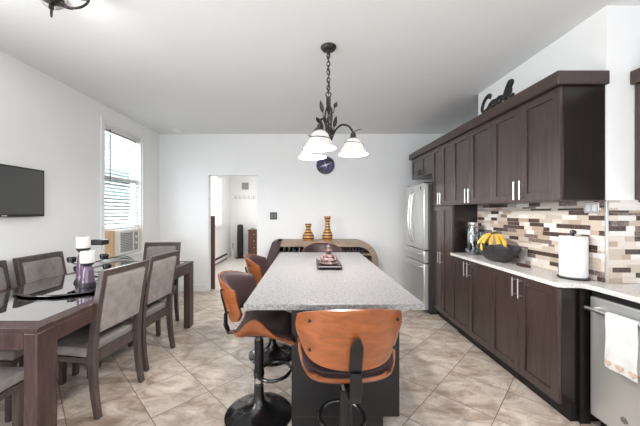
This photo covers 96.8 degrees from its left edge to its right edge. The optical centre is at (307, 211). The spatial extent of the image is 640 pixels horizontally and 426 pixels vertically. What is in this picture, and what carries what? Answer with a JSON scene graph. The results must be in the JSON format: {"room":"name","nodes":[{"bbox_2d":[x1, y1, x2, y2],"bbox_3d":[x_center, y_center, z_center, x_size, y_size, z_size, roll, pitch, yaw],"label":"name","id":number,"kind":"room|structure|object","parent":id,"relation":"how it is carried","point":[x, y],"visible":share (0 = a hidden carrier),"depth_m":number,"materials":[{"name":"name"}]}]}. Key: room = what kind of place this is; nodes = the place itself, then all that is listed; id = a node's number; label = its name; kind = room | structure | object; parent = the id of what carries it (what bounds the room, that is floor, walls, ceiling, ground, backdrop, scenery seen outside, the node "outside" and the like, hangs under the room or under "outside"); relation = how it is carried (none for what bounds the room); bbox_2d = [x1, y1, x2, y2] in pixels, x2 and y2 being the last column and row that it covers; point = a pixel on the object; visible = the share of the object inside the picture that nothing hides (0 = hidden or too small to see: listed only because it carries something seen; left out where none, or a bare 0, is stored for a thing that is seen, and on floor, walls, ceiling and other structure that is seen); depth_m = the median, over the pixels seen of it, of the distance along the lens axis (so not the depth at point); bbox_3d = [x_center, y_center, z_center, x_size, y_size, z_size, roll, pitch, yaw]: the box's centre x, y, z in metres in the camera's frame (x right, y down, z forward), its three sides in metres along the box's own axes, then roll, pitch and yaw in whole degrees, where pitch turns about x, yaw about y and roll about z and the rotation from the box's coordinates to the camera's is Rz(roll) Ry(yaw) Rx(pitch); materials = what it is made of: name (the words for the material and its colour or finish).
{"room":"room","nodes":[
{"label":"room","id":0,"kind":"room"},
{"bbox_2d":[0,50,158,287],"bbox_3d":[-2.660,0.012,1.015,0.160,2.736,7.830,0,0,0],"label":"wall","id":1,"kind":"structure","parent":0,"point":[48,125],"depth_m":2.92,"materials":[{"name":"paint"}]},
{"bbox_2d":[0,164,43,216],"bbox_3d":[-2.546,-0.177,2.353,0.060,0.438,0.725,0,0,0],"label":"television","id":2,"kind":"object","parent":1,"relation":"attached to","point":[21,188],"visible":1,"depth_m":2.49,"materials":[{"name":"black plastic"}]},
{"bbox_2d":[100,116,144,262],"bbox_3d":[-2.630,-0.284,3.990,0.220,1.828,0.936,0,0,0],"label":"window","id":3,"kind":"structure","parent":1,"relation":"in","point":[103,119],"depth_m":4.19,"materials":[{"name":"white plastic"}]},
{"bbox_2d":[105,230,114,256],"bbox_3d":[-2.596,0.417,3.699,0.024,0.345,0.197,0,0,0],"label":"board","id":4,"kind":"object","parent":3,"relation":"attached to","point":[110,235],"visible":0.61,"depth_m":3.71,"materials":[{"name":"beige wood"}]},
{"bbox_2d":[105,125,139,230],"bbox_3d":[-2.604,-0.439,3.990,0.072,1.358,0.760,0,0,0],"label":"window blind","id":5,"kind":"object","parent":3,"relation":"attached to","point":[111,130],"visible":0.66,"depth_m":3.94,"materials":[{"name":"white plastic"}]},
{"bbox_2d":[109,229,139,255],"bbox_3d":[-2.725,0.420,4.030,0.410,0.340,0.460,0,0,0],"label":"window air conditioner","id":6,"kind":"object","parent":3,"relation":"attached to","point":[127,241],"visible":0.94,"depth_m":3.99,"materials":[{"name":"white plastic"}]},
{"bbox_2d":[121,233,132,251],"bbox_3d":[-2.539,0.418,3.970,0.019,0.243,0.280,0,0,0],"label":"grille","id":7,"kind":"object","parent":6,"relation":"attached to","point":[126,238],"depth_m":3.99,"materials":[{"name":"grey plastic"}]},
{"bbox_2d":[215,176,229,256],"bbox_3d":[-2.470,0.012,6.950,0.100,2.736,3.800,0,0,0],"label":"wall","id":8,"kind":"structure","parent":0,"point":[222,234],"depth_m":8.23,"materials":[{"name":"paint"}]},
{"bbox_2d":[211,176,222,227],"bbox_3d":[-2.435,-0.320,7.200,0.130,1.440,1.460,0,0,0],"label":"window","id":9,"kind":"structure","parent":8,"relation":"in","point":[219,201],"depth_m":7.84,"materials":[{"name":"white wood"}]},
{"bbox_2d":[211,176,219,198],"bbox_3d":[-2.445,-0.659,7.200,0.050,0.602,1.260,0,0,0],"label":"blind","id":10,"kind":"object","parent":9,"relation":"attached to","point":[214,177],"visible":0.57,"depth_m":7.48,"materials":[{"name":"white plastic"}]},
{"bbox_2d":[215,252,227,264],"bbox_3d":[-2.382,1.270,7.325,0.073,0.180,2.050,0,0,0],"label":"baseboard heater","id":11,"kind":"object","parent":8,"relation":"attached to","point":[222,257],"visible":0.54,"depth_m":7.73,"materials":[{"name":"white metal"}]},
{"bbox_2d":[230,176,256,251],"bbox_3d":[-1.410,0.012,8.900,2.220,2.736,0.100,0,0,0],"label":"wall","id":12,"kind":"structure","parent":0,"point":[242,211],"depth_m":8.85,"materials":[{"name":"paint"}]},
{"bbox_2d":[233,195,255,198],"bbox_3d":[-1.970,-0.459,8.809,0.700,0.109,0.080,0,0,0],"label":"hook rail","id":13,"kind":"object","parent":12,"relation":"attached to","point":[239,196],"visible":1,"depth_m":8.83,"materials":[{"name":"white wood"}]},
{"bbox_2d":[242,183,248,189],"bbox_3d":[-1.955,-0.805,8.835,0.210,0.210,0.029,0,0,0],"label":"wall panel","id":14,"kind":"object","parent":12,"relation":"attached to","point":[245,186],"visible":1,"depth_m":8.82,"materials":[{"name":"grey plastic"}]},
{"bbox_2d":[0,256,600,425],"bbox_3d":[-0.080,1.410,3.050,5.200,0.060,12.100,0,0,0],"label":"floor","id":15,"kind":"structure","parent":0,"point":[445,379],"depth_m":2.30,"materials":[{"name":"tile"}]},
{"bbox_2d":[0,367,23,425],"bbox_3d":[-1.870,0.885,1.399,0.456,0.990,0.561,0,0,0],"label":"dining chair","id":16,"kind":"object","parent":15,"relation":"on","point":[11,378],"visible":0.76,"depth_m":1.62,"materials":[{"name":"grey fabric"}]},
{"bbox_2d":[0,260,66,422],"bbox_3d":[-2.206,0.885,2.080,0.561,0.990,0.456,0,0,0],"label":"dining chair","id":17,"kind":"object","parent":15,"relation":"on","point":[8,358],"visible":0.3,"depth_m":1.90,"materials":[{"name":"grey fabric"}]},
{"bbox_2d":[0,267,6,290],"bbox_3d":[-2.424,0.629,2.080,0.111,0.391,0.372,0,0,0],"label":"cushion","id":18,"kind":"object","parent":17,"relation":"on","point":[3,273],"depth_m":2.25,"materials":[{"name":"grey fabric"}]},
{"bbox_2d":[12,251,79,375],"bbox_3d":[-2.206,0.885,2.610,0.561,0.990,0.456,0,0,0],"label":"dining chair","id":19,"kind":"object","parent":15,"relation":"on","point":[27,269],"visible":0.16,"depth_m":2.53,"materials":[{"name":"grey fabric"}]},
{"bbox_2d":[22,256,63,282],"bbox_3d":[-2.424,0.629,2.610,0.111,0.391,0.372,0,0,0],"label":"cushion","id":20,"kind":"object","parent":19,"relation":"on","point":[33,269],"depth_m":2.58,"materials":[{"name":"grey fabric"}]},
{"bbox_2d":[0,261,193,425],"bbox_3d":[-1.875,0.990,2.480,0.940,0.780,2.020,0,0,0],"label":"dining table","id":21,"kind":"object","parent":15,"relation":"on","point":[33,325],"visible":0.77,"depth_m":1.57,"materials":[{"name":"brown wood"}]},
{"bbox_2d":[12,271,98,296],"bbox_3d":[-1.875,0.588,2.380,0.837,0.022,0.837,0,0,0],"label":"lazy susan","id":22,"kind":"object","parent":21,"relation":"on","point":[64,285],"visible":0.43,"depth_m":2.15,"materials":[{"name":"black glass"}]},
{"bbox_2d":[75,248,90,283],"bbox_3d":[-1.835,0.436,2.320,0.112,0.285,0.112,0,0,0],"label":"candle holder","id":23,"kind":"object","parent":22,"relation":"on","point":[79,267],"visible":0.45,"depth_m":2.28,"materials":[{"name":"purple glass"}]},
{"bbox_2d":[75,248,90,252],"bbox_3d":[-1.835,0.313,2.320,0.100,0.040,0.100,0,0,0],"label":"cup","id":24,"kind":"object","parent":23,"relation":"on","point":[82,249],"depth_m":2.28,"materials":[{"name":"grey"}]},
{"bbox_2d":[76,236,90,248],"bbox_3d":[-1.835,0.244,2.320,0.098,0.096,0.098,0,0,0],"label":"pillar candle","id":25,"kind":"object","parent":23,"relation":"on","point":[81,242],"visible":1,"depth_m":2.28,"materials":[{"name":"white wax"}]},
{"bbox_2d":[78,262,96,287],"bbox_3d":[-1.715,0.486,2.210,0.112,0.185,0.112,0,0,0],"label":"candle holder","id":26,"kind":"object","parent":22,"relation":"on","point":[87,278],"visible":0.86,"depth_m":2.18,"materials":[{"name":"purple glass"}]},
{"bbox_2d":[80,250,94,263],"bbox_3d":[-1.715,0.344,2.210,0.098,0.096,0.098,0,0,0],"label":"pillar candle","id":27,"kind":"object","parent":26,"relation":"on","point":[88,256],"visible":1,"depth_m":2.17,"materials":[{"name":"white wax"}]},
{"bbox_2d":[80,262,94,266],"bbox_3d":[-1.715,0.406,2.210,0.100,0.026,0.100,0,0,0],"label":"cup","id":28,"kind":"object","parent":26,"relation":"on","point":[86,264],"depth_m":2.18,"materials":[{"name":"grey"}]},
{"bbox_2d":[66,239,133,276],"bbox_3d":[-1.880,0.413,2.562,0.524,0.330,0.153,0,0,-3],"label":"stand","id":29,"kind":"object","parent":22,"relation":"on","point":[104,256],"visible":0.5,"depth_m":2.53,"materials":[{"name":"black metal"}]},
{"bbox_2d":[66,257,76,262],"bbox_3d":[-2.105,0.428,2.530,0.072,0.049,0.071,0,0,0],"label":"cup","id":30,"kind":"object","parent":29,"relation":"on","point":[69,259],"depth_m":2.51,"materials":[{"name":"black"}]},
{"bbox_2d":[99,253,108,259],"bbox_3d":[-1.815,0.398,2.530,0.072,0.049,0.071,0,0,0],"label":"cup","id":31,"kind":"object","parent":29,"relation":"on","point":[104,256],"depth_m":2.51,"materials":[{"name":"black"}]},
{"bbox_2d":[102,263,111,269],"bbox_3d":[-1.825,0.498,2.580,0.072,0.049,0.071,0,0,0],"label":"cup","id":32,"kind":"object","parent":29,"relation":"on","point":[105,266],"depth_m":2.56,"materials":[{"name":"black"}]},
{"bbox_2d":[57,260,149,419],"bbox_3d":[-1.600,0.885,2.135,0.561,0.990,0.456,0,0,7],"label":"dining chair","id":33,"kind":"object","parent":15,"relation":"on","point":[119,292],"visible":0.84,"depth_m":2.02,"materials":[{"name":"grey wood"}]},
{"bbox_2d":[100,266,144,331],"bbox_3d":[-1.383,0.629,2.108,0.111,0.391,0.372,0,0,7],"label":"cushion","id":34,"kind":"object","parent":33,"relation":"on","point":[122,296],"depth_m":2.07,"materials":[{"name":"grey fabric"}]},
{"bbox_2d":[98,250,179,371],"bbox_3d":[-1.608,0.885,2.696,0.561,0.990,0.456,0,0,5],"label":"dining chair","id":35,"kind":"object","parent":15,"relation":"on","point":[160,280],"visible":0.51,"depth_m":2.65,"materials":[{"name":"grey fabric"}]},
{"bbox_2d":[147,255,175,304],"bbox_3d":[-1.390,0.629,2.677,0.111,0.391,0.372,0,0,5],"label":"cushion","id":36,"kind":"object","parent":35,"relation":"on","point":[162,272],"depth_m":2.64,"materials":[{"name":"grey fabric"}]},
{"bbox_2d":[143,242,180,335],"bbox_3d":[-1.870,0.885,3.401,0.456,0.990,0.561,0,0,0],"label":"dining chair","id":37,"kind":"object","parent":15,"relation":"on","point":[150,248],"visible":0.31,"depth_m":3.61,"materials":[{"name":"grey fabric"}]},
{"bbox_2d":[146,246,176,259],"bbox_3d":[-1.870,0.629,3.619,0.372,0.391,0.111,0,0,0],"label":"cushion","id":38,"kind":"object","parent":37,"relation":"on","point":[150,250],"depth_m":3.62,"materials":[{"name":"grey fabric"}]},
{"bbox_2d":[211,216,214,288],"bbox_3d":[-1.718,0.725,5.098,0.093,1.310,0.035,0,0,0],"label":"plank","id":39,"kind":"object","parent":15,"relation":"on","point":[212,217],"visible":0.56,"depth_m":5.08,"materials":[{"name":"brown wood"}]},
{"bbox_2d":[231,243,234,257],"bbox_3d":[-2.280,1.165,8.620,0.110,0.430,0.110,0,0,0],"label":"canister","id":40,"kind":"object","parent":15,"relation":"on","point":[232,249],"visible":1,"depth_m":8.58,"materials":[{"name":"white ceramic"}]},
{"bbox_2d":[235,224,243,258],"bbox_3d":[-2.040,0.875,8.550,0.300,1.010,0.300,0,0,0],"label":"tower fan","id":41,"kind":"object","parent":15,"relation":"on","point":[240,232],"visible":0.99,"depth_m":8.47,"materials":[{"name":"black plastic"}]},
{"bbox_2d":[237,231,243,248],"bbox_3d":[-2.040,0.837,8.550,0.195,0.731,0.195,0,0,0],"label":"grille","id":42,"kind":"object","parent":41,"relation":"attached to","point":[240,234],"depth_m":8.47,"materials":[{"name":"grey plastic"}]},
{"bbox_2d":[247,229,256,254],"bbox_3d":[-1.580,0.943,8.570,0.400,0.835,0.520,0,0,0],"label":"base cabinet","id":43,"kind":"object","parent":15,"relation":"on","point":[252,234],"visible":0.65,"depth_m":8.33,"materials":[{"name":"brown wood"}]},
{"bbox_2d":[218,270,295,425],"bbox_3d":[-0.339,0.896,1.940,0.536,0.967,0.497,0,0,2],"label":"bar stool","id":44,"kind":"object","parent":15,"relation":"on","point":[258,408],"visible":0.91,"depth_m":1.91,"materials":[{"name":"black metal"}]},
{"bbox_2d":[220,271,256,321],"bbox_3d":[-0.489,0.557,1.945,0.202,0.276,0.480,0,0,2],"label":"cushion","id":45,"kind":"object","parent":44,"relation":"on","point":[236,287],"depth_m":1.95,"materials":[{"name":"brown leather"}]},
{"bbox_2d":[233,310,294,342],"bbox_3d":[-0.272,0.734,1.938,0.390,0.153,0.456,0,0,2],"label":"seat cushion","id":46,"kind":"object","parent":44,"relation":"on","point":[274,324],"depth_m":1.83,"materials":[{"name":"brown leather"}]},
{"bbox_2d":[244,254,291,366],"bbox_3d":[-0.349,0.896,2.760,0.536,0.967,0.497,0,0,-2],"label":"bar stool","id":47,"kind":"object","parent":15,"relation":"on","point":[256,265],"visible":0.48,"depth_m":2.69,"materials":[{"name":"black metal"}]},
{"bbox_2d":[246,255,268,277],"bbox_3d":[-0.499,0.557,2.755,0.202,0.276,0.480,0,0,-2],"label":"cushion","id":48,"kind":"object","parent":47,"relation":"on","point":[256,265],"depth_m":2.72,"materials":[{"name":"brown leather"}]},
{"bbox_2d":[266,239,377,267],"bbox_3d":[0.126,0.922,4.702,1.968,0.916,0.412,0,0,0],"label":"console table","id":49,"kind":"object","parent":15,"relation":"on","point":[347,245],"visible":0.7,"depth_m":4.50,"materials":[{"name":"brown wood"}]},
{"bbox_2d":[302,224,313,240],"bbox_3d":[0.005,0.328,4.600,0.196,0.272,0.196,0,0,0],"label":"vase","id":50,"kind":"object","parent":49,"relation":"on","point":[308,235],"visible":1,"depth_m":4.54,"materials":[{"name":"brown wood"}]},
{"bbox_2d":[278,251,370,254],"bbox_3d":[0.250,0.677,4.704,1.540,0.025,0.368,0,0,0],"label":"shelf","id":51,"kind":"object","parent":49,"relation":"attached to","point":[361,252],"depth_m":4.62,"materials":[{"name":"brown wood"}]},
{"bbox_2d":[322,216,332,240],"bbox_3d":[0.315,0.267,4.600,0.170,0.395,0.170,0,0,0],"label":"vase","id":52,"kind":"object","parent":49,"relation":"on","point":[327,235],"visible":1,"depth_m":4.55,"materials":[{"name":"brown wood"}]},
{"bbox_2d":[303,242,341,251],"bbox_3d":[0.180,0.885,3.434,0.497,0.989,0.536,0,0,0],"label":"bar stool","id":53,"kind":"object","parent":15,"relation":"on","point":[318,246],"visible":0.18,"depth_m":3.61,"materials":[{"name":"brown leather"}]},
{"bbox_2d":[244,252,424,425],"bbox_3d":[0.141,0.923,2.360,0.932,0.914,1.860,0,0,0],"label":"kitchen island","id":54,"kind":"object","parent":15,"relation":"on","point":[294,281],"visible":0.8,"depth_m":1.77,"materials":[{"name":"stone"}]},
{"bbox_2d":[244,252,424,309],"bbox_3d":[0.134,0.481,2.360,0.917,0.030,1.860,0,0,0],"label":"island countertop","id":55,"kind":"structure","parent":54,"relation":"on","point":[294,280],"depth_m":1.75,"materials":[{"name":"stone"}]},
{"bbox_2d":[316,258,342,268],"bbox_3d":[0.178,0.450,2.470,0.207,0.028,0.406,0,0,0],"label":"display tray","id":56,"kind":"object","parent":55,"relation":"on","point":[339,266],"visible":0.55,"depth_m":2.38,"materials":[{"name":"grey metal"}]},
{"bbox_2d":[319,244,338,265],"bbox_3d":[0.178,0.368,2.451,0.169,0.175,0.114,0,0,0],"label":"statuette","id":57,"kind":"object","parent":56,"relation":"on","point":[328,259],"visible":1,"depth_m":2.43,"materials":[{"name":"pink ceramic"}]},
{"bbox_2d":[295,309,401,425],"bbox_3d":[0.186,0.885,1.396,0.497,0.989,0.536,0,0,-3],"label":"bar stool","id":58,"kind":"object","parent":15,"relation":"on","point":[347,348],"visible":1,"depth_m":1.21,"materials":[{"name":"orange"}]},
{"bbox_2d":[301,344,393,378],"bbox_3d":[0.183,0.712,1.463,0.457,0.153,0.390,0,0,-3],"label":"seat cushion","id":59,"kind":"object","parent":58,"relation":"on","point":[310,364],"depth_m":1.30,"materials":[{"name":"brown leather"}]},
{"bbox_2d":[404,182,437,313],"bbox_3d":[1.895,0.487,4.152,0.850,1.785,0.695,0,0,0],"label":"refrigerator","id":60,"kind":"object","parent":15,"relation":"on","point":[418,260],"visible":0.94,"depth_m":3.91,"materials":[{"name":"grey metal"}]},
{"bbox_2d":[432,140,477,329],"bbox_3d":[1.966,0.274,3.536,0.688,2.212,0.528,0,0,0],"label":"pantry cabinet","id":61,"kind":"object","parent":15,"relation":"on","point":[449,221],"visible":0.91,"depth_m":3.48,"materials":[{"name":"black wood"}]},
{"bbox_2d":[451,256,498,363],"bbox_3d":[1.784,0.939,2.920,0.350,0.883,0.698,0,0,0],"label":"base cabinet","id":62,"kind":"object","parent":15,"relation":"on","point":[470,281],"visible":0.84,"depth_m":2.86,"materials":[{"name":"black wood"}]},
{"bbox_2d":[450,253,639,302],"bbox_3d":[2.025,0.481,2.109,0.786,0.030,2.318,0,0,0],"label":"countertop","id":63,"kind":"structure","parent":62,"relation":"on","point":[627,291],"depth_m":1.95,"materials":[{"name":"stone"}]},
{"bbox_2d":[465,222,478,254],"bbox_3d":[1.813,0.289,3.131,0.120,0.354,0.116,0,0,42],"label":"glass jar","id":64,"kind":"object","parent":63,"relation":"on","point":[468,223],"visible":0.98,"depth_m":3.10,"materials":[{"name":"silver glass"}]},
{"bbox_2d":[476,243,521,261],"bbox_3d":[1.799,0.375,2.705,0.271,0.182,0.502,0,0,0],"label":"fruit bowl","id":65,"kind":"object","parent":63,"relation":"on","point":[496,253],"visible":0.96,"depth_m":2.56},
{"bbox_2d":[477,232,492,247],"bbox_3d":[1.744,0.276,2.791,0.148,0.175,0.036,0,0,37],"label":"banana","id":66,"kind":"object","parent":65,"relation":"in","point":[483,236],"visible":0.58,"depth_m":2.80,"materials":[{"name":"yellow food"}]},
{"bbox_2d":[480,232,493,250],"bbox_3d":[1.728,0.281,2.738,0.136,0.186,0.036,0,0,-4],"label":"banana","id":67,"kind":"object","parent":65,"relation":"in","point":[485,238],"visible":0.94,"depth_m":2.73,"materials":[{"name":"yellow food"}]},
{"bbox_2d":[489,232,494,244],"bbox_3d":[1.742,0.276,2.681,0.148,0.175,0.035,0,0,-41],"label":"banana","id":68,"kind":"object","parent":65,"relation":"in","point":[491,239],"visible":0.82,"depth_m":2.65,"materials":[{"name":"yellow food"}]},
{"bbox_2d":[495,232,500,243],"bbox_3d":[1.766,0.268,2.653,0.035,0.158,0.164,0,0,21],"label":"banana","id":69,"kind":"object","parent":65,"relation":"in","point":[497,237],"visible":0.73,"depth_m":2.61,"materials":[{"name":"yellow food"}]},
{"bbox_2d":[496,232,506,246],"bbox_3d":[1.795,0.264,2.642,0.036,0.148,0.171,0,0,9],"label":"banana","id":70,"kind":"object","parent":65,"relation":"in","point":[502,238],"visible":0.75,"depth_m":2.59,"materials":[{"name":"yellow food"}]},
{"bbox_2d":[516,263,530,267],"bbox_3d":[1.845,0.458,2.435,0.059,0.016,0.152,0,0,0],"label":"spoon rest","id":71,"kind":"object","parent":63,"relation":"on","point":[517,264],"visible":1,"depth_m":2.42,"materials":[{"name":"brown wood"}]},
{"bbox_2d":[556,230,590,280],"bbox_3d":[1.868,0.296,2.000,0.180,0.340,0.180,0,0,0],"label":"paper towel holder","id":72,"kind":"object","parent":63,"relation":"on","point":[573,232],"visible":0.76,"depth_m":1.96,"materials":[{"name":"black"}]},
{"bbox_2d":[559,235,588,277],"bbox_3d":[1.868,0.309,2.000,0.154,0.280,0.154,0,0,0],"label":"paper towel roll","id":73,"kind":"object","parent":72,"relation":"on","point":[573,250],"visible":0.99,"depth_m":1.94,"materials":[{"name":"white paper"}]},
{"bbox_2d":[490,268,599,423],"bbox_3d":[1.784,0.939,2.209,0.350,0.883,0.720,0,0,0],"label":"base cabinet","id":74,"kind":"object","parent":15,"relation":"on","point":[534,324],"depth_m":1.98,"materials":[{"name":"black wood"}]},
{"bbox_2d":[584,290,639,425],"bbox_3d":[2.077,0.943,1.535,0.666,0.875,0.620,0,0,0],"label":"dishwasher","id":75,"kind":"object","parent":15,"relation":"on","point":[615,398],"visible":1,"depth_m":1.71,"materials":[{"name":"stainless steel"},{"name":"black plastic"},{"name":"brushed nickel"}]},
{"bbox_2d":[604,312,639,382],"bbox_3d":[1.754,0.743,1.580,0.047,0.319,0.169,0,0,0],"label":"dish towel","id":76,"kind":"object","parent":75,"relation":"hanging from","point":[622,342],"visible":1,"depth_m":1.57,"materials":[{"name":"white fabric"}]},
{"bbox_2d":[159,134,444,290],"bbox_3d":[-0.110,0.012,4.990,5.260,2.736,0.120,0,0,0],"label":"wall","id":77,"kind":"structure","parent":0,"point":[364,197],"depth_m":4.93,"materials":[{"name":"paint"}]},
{"bbox_2d":[270,212,276,218],"bbox_3d":[-0.598,0.068,4.923,0.124,0.125,0.012,0,0,0],"label":"light switch","id":78,"kind":"object","parent":77,"relation":"attached to","point":[273,215],"visible":1,"depth_m":4.92,"materials":[{"name":"grey"}]},
{"bbox_2d":[178,284,405,291],"bbox_3d":[-0.080,1.317,4.921,5.000,0.125,0.018,0,0,0],"label":"baseboard","id":79,"kind":"structure","parent":77,"relation":"attached to","point":[196,287],"depth_m":4.91,"materials":[{"name":"white wood"}]},
{"bbox_2d":[316,156,334,173],"bbox_3d":[0.303,-0.810,4.916,0.316,0.316,0.025,0,0,0],"label":"wall clock","id":80,"kind":"object","parent":77,"relation":"attached to","point":[324,166],"visible":0.87,"depth_m":4.90,"materials":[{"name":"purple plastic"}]},
{"bbox_2d":[0,0,639,133],"bbox_3d":[-0.080,-1.396,1.025,5.200,0.080,8.050,0,0,0],"label":"ceiling","id":81,"kind":"structure","parent":0,"point":[189,66],"depth_m":2.42,"materials":[{"name":"paint"}]},
{"bbox_2d":[39,0,89,17],"bbox_3d":[-1.478,-1.268,1.645,0.395,0.176,0.401,0,0,0],"label":"ceiling light","id":82,"kind":"object","parent":81,"relation":"attached to","point":[53,5],"visible":1,"depth_m":1.68,"materials":[{"name":"brown metal"}]},
{"bbox_2d":[171,128,180,132],"bbox_3d":[-2.180,-1.339,4.680,0.150,0.034,0.150,0,0,0],"label":"smoke detector","id":83,"kind":"object","parent":81,"relation":"attached to","point":[172,129],"visible":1,"depth_m":4.64,"materials":[{"name":"white plastic"}]},
{"bbox_2d":[298,42,368,159],"bbox_3d":[0.207,-0.917,2.319,0.589,0.878,0.612,0,0,0],"label":"chandelier","id":84,"kind":"object","parent":81,"relation":"hanging from","point":[320,141],"visible":1,"depth_m":2.31,"materials":[{"name":"brown metal"}]},
{"bbox_2d":[315,123,323,130],"bbox_3d":[0.089,-0.635,2.139,0.068,0.060,0.067,0,0,0],"label":"socket","id":85,"kind":"object","parent":84,"relation":"attached to","point":[319,127],"depth_m":2.12,"materials":[{"name":"brown metal"}]},
{"bbox_2d":[350,132,356,137],"bbox_3d":[0.376,-0.635,2.363,0.068,0.060,0.067,0,0,0],"label":"socket","id":86,"kind":"object","parent":84,"relation":"attached to","point":[353,135],"depth_m":2.34,"materials":[{"name":"brown metal"}]},
{"bbox_2d":[478,6,639,281],"bbox_3d":[2.240,0.012,1.015,0.560,2.736,7.830,0,0,0],"label":"wall","id":87,"kind":"structure","parent":0,"point":[609,39],"depth_m":1.86,"materials":[{"name":"paint"}]},
{"bbox_2d":[412,150,431,179],"bbox_3d":[2.011,-0.673,4.176,0.778,0.317,0.749,0,0,0],"label":"upper cabinet","id":88,"kind":"object","parent":87,"relation":"attached to","point":[421,165],"visible":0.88,"depth_m":4.14,"materials":[{"name":"brown wood"}]},
{"bbox_2d":[409,70,609,159],"bbox_3d":[2.011,-0.876,3.206,0.778,0.087,2.728,0,0,0],"label":"crown molding","id":89,"kind":"structure","parent":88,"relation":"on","point":[558,78],"depth_m":2.09,"materials":[{"name":"brown wood"}]},
{"bbox_2d":[481,79,514,112],"bbox_3d":[1.645,-0.997,2.483,0.033,0.161,0.433,0,0,0],"label":"sign","id":90,"kind":"object","parent":89,"relation":"on","point":[507,93],"visible":0.92,"depth_m":2.41,"materials":[{"name":"black metal"}]},
{"bbox_2d":[452,120,520,204],"bbox_3d":[1.790,-0.455,2.920,0.338,0.754,0.698,0,0,0],"label":"upper cabinet","id":91,"kind":"object","parent":87,"relation":"attached to","point":[472,150],"visible":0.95,"depth_m":2.86,"materials":[{"name":"brown wood"}]},
{"bbox_2d":[492,86,604,202],"bbox_3d":[1.790,-0.455,2.220,0.338,0.754,0.698,0,0,0],"label":"upper cabinet","id":92,"kind":"object","parent":87,"relation":"attached to","point":[550,147],"visible":1,"depth_m":1.93,"materials":[{"name":"brown wood"}]},
{"bbox_2d":[477,200,639,282],"bbox_3d":[2.184,0.194,2.563,0.468,0.542,1.414,0,0,0],"label":"backsplash","id":93,"kind":"structure","parent":87,"relation":"attached to","point":[536,228],"depth_m":2.10,"materials":[{"name":"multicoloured tile"}]},
{"bbox_2d":[584,202,598,212],"bbox_3d":[1.947,-0.030,1.950,0.007,0.076,0.100,0,0,0],"label":"outlet plate","id":94,"kind":"object","parent":87,"relation":"attached to","point":[589,207],"visible":1,"depth_m":1.95,"materials":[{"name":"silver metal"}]},
{"bbox_2d":[605,200,608,282],"bbox_3d":[1.956,0.194,1.861,0.015,0.542,0.013,0,0,0],"label":"trim","id":95,"kind":"structure","parent":87,"relation":"attached to","point":[606,201],"depth_m":1.85,"materials":[{"name":"silver metal"}]},
{"bbox_2d":[630,68,639,199],"bbox_3d":[2.260,-0.499,1.471,0.318,0.842,0.782,0,0,0],"label":"upper cabinet","id":96,"kind":"object","parent":87,"relation":"attached to","point":[635,74],"visible":1,"depth_m":1.84,"materials":[{"name":"brown wood"}]},
{"label":"outside","id":97,"kind":"structure","parent":0,"visible":0},
{"bbox_3d":[-8.390,1.705,6.000,11.220,0.050,20.000,0,0,0],"label":"ground","id":98,"kind":"structure","parent":97,"visible":0},
{"bbox_2d":[105,168,129,224],"bbox_3d":[-7.100,0.055,8.250,3.400,3.250,11.900,0,0,0],"label":"house","id":99,"kind":"structure","parent":98,"relation":"on","point":[105,168],"depth_m":9.15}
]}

